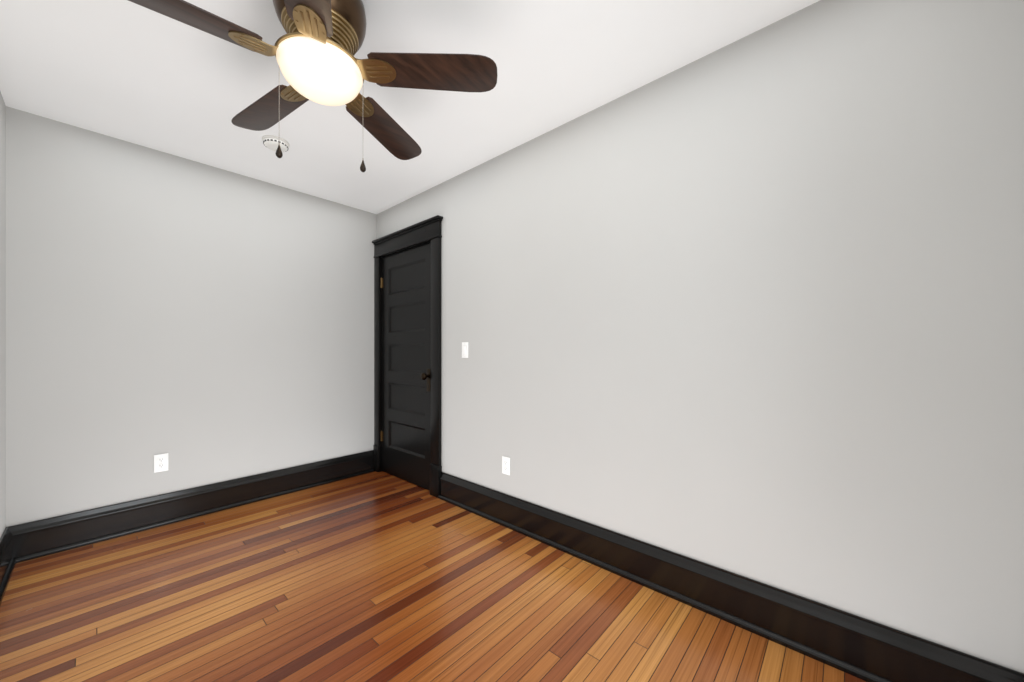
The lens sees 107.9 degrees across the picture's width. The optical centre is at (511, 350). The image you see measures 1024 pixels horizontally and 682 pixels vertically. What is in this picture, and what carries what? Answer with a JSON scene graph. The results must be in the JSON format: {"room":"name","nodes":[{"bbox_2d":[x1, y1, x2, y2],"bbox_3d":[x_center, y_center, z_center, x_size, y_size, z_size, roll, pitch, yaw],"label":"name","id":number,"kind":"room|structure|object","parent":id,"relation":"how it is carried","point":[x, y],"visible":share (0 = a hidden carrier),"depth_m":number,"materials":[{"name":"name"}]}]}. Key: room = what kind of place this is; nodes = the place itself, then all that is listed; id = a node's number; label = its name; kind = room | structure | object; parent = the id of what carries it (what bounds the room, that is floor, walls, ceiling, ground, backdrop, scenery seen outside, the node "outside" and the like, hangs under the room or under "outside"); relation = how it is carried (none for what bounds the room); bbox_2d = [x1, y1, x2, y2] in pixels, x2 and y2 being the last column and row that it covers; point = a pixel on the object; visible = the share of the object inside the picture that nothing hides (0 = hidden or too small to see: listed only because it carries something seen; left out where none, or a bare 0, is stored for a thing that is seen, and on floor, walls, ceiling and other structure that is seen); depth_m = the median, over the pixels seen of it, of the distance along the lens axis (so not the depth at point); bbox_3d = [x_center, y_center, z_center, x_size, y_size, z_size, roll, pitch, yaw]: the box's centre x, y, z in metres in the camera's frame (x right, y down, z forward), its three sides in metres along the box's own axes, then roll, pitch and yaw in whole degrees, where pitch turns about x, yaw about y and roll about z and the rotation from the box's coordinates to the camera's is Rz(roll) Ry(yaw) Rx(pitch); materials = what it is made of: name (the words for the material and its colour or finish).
{"room":"empty bedroom","nodes":[
{"label":"empty bedroom","id":0,"kind":"room"},
{"bbox_2d":[0,91,5,537],"bbox_3d":[-1.349,-0.086,0.703,3.750,2.450,0.120,0,0,42],"label":"wall","id":1,"kind":"structure","parent":0,"point":[2,316],"depth_m":1.93,"materials":[{"name":"grey paint"}]},
{"bbox_2d":[0,527,15,605],"bbox_3d":[-1.297,1.040,0.762,3.750,0.197,0.037,0,0,42],"label":"baseboard","id":2,"kind":"structure","parent":1,"relation":"attached to","point":[7,564],"depth_m":1.86,"materials":[{"name":"black paint"}]},
{"bbox_2d":[6,106,376,526],"bbox_3d":[-2.048,-0.086,2.827,0.120,2.450,2.361,0,0,42],"label":"wall","id":3,"kind":"structure","parent":0,"point":[201,324],"depth_m":2.46,"materials":[{"name":"grey paint"}]},
{"bbox_2d":[154,453,167,472],"bbox_3d":[-2.301,0.734,2.447,0.007,0.115,0.070,0,0,42],"label":"electrical outlet","id":4,"kind":"object","parent":3,"relation":"attached to","point":[160,462],"visible":1,"depth_m":2.44,"materials":[{"name":"white plastic"}]},
{"bbox_2d":[8,450,374,562],"bbox_3d":[-1.999,1.040,2.764,0.037,0.197,2.091,0,0,42],"label":"baseboard","id":5,"kind":"structure","parent":3,"relation":"attached to","point":[44,537],"depth_m":2.46,"materials":[{"name":"black paint"}]},
{"bbox_2d":[0,0,819,213],"bbox_3d":[-0.604,-1.361,1.540,3.990,0.100,2.361,0,0,42],"label":"ceiling","id":6,"kind":"structure","parent":0,"point":[128,71],"depth_m":1.77,"materials":[{"name":"white paint"}]},
{"bbox_2d":[262,135,289,151],"bbox_3d":[-1.478,-1.289,2.336,0.146,0.044,0.146,0,0,42],"label":"smoke detector","id":7,"kind":"object","parent":6,"relation":"attached to","point":[270,142],"visible":0.85,"depth_m":2.30,"materials":[{"name":"white plastic"}]},
{"bbox_2d":[128,0,496,171],"bbox_3d":[-0.735,-1.007,1.370,1.225,0.608,1.231,0,0,42],"label":"ceiling fan","id":8,"kind":"object","parent":6,"relation":"hanging from","point":[315,48],"visible":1,"depth_m":1.34,"materials":[{"name":"brown wood"}]},
{"bbox_2d":[0,471,865,681],"bbox_3d":[-0.604,1.189,1.540,3.990,0.100,2.361,0,0,42],"label":"floor","id":9,"kind":"structure","parent":0,"point":[382,576],"depth_m":1.64,"materials":[{"name":"brown wood"}]},
{"bbox_2d":[377,0,1023,672],"bbox_3d":[0.142,-0.086,2.376,3.750,2.450,0.120,0,0,42],"label":"wall","id":10,"kind":"structure","parent":0,"point":[751,306],"depth_m":1.47,"materials":[{"name":"grey paint"}]},
{"bbox_2d":[381,243,430,489],"bbox_3d":[-0.943,0.129,3.247,0.810,2.005,0.103,0,0,42],"label":"door","id":11,"kind":"structure","parent":10,"relation":"in","point":[406,365],"depth_m":3.25,"materials":[{"name":"black wood"}]},
{"bbox_2d":[372,215,442,497],"bbox_3d":[-0.893,0.048,3.263,1.023,2.183,0.174,0,0,42],"label":"door frame","id":12,"kind":"structure","parent":10,"relation":"attached to","point":[424,231],"depth_m":2.98,"materials":[{"name":"black wood"}]},
{"bbox_2d":[462,342,468,357],"bbox_3d":[-0.344,-0.007,2.721,0.070,0.115,0.012,0,0,42],"label":"light switch","id":13,"kind":"object","parent":10,"relation":"attached to","point":[465,349],"visible":1,"depth_m":2.71,"materials":[{"name":"white plastic"}]},
{"bbox_2d":[502,456,509,474],"bbox_3d":[-0.039,0.754,2.452,0.070,0.115,0.007,0,0,42],"label":"electrical outlet","id":14,"kind":"object","parent":10,"relation":"attached to","point":[506,465],"visible":1,"depth_m":2.45,"materials":[{"name":"white plastic"}]},
{"bbox_2d":[438,472,1023,681],"bbox_3d":[0.464,1.040,1.984,2.748,0.197,0.037,0,0,42],"label":"baseboard","id":15,"kind":"structure","parent":10,"relation":"attached to","point":[866,650],"depth_m":1.53,"materials":[{"name":"black paint"}]}
]}

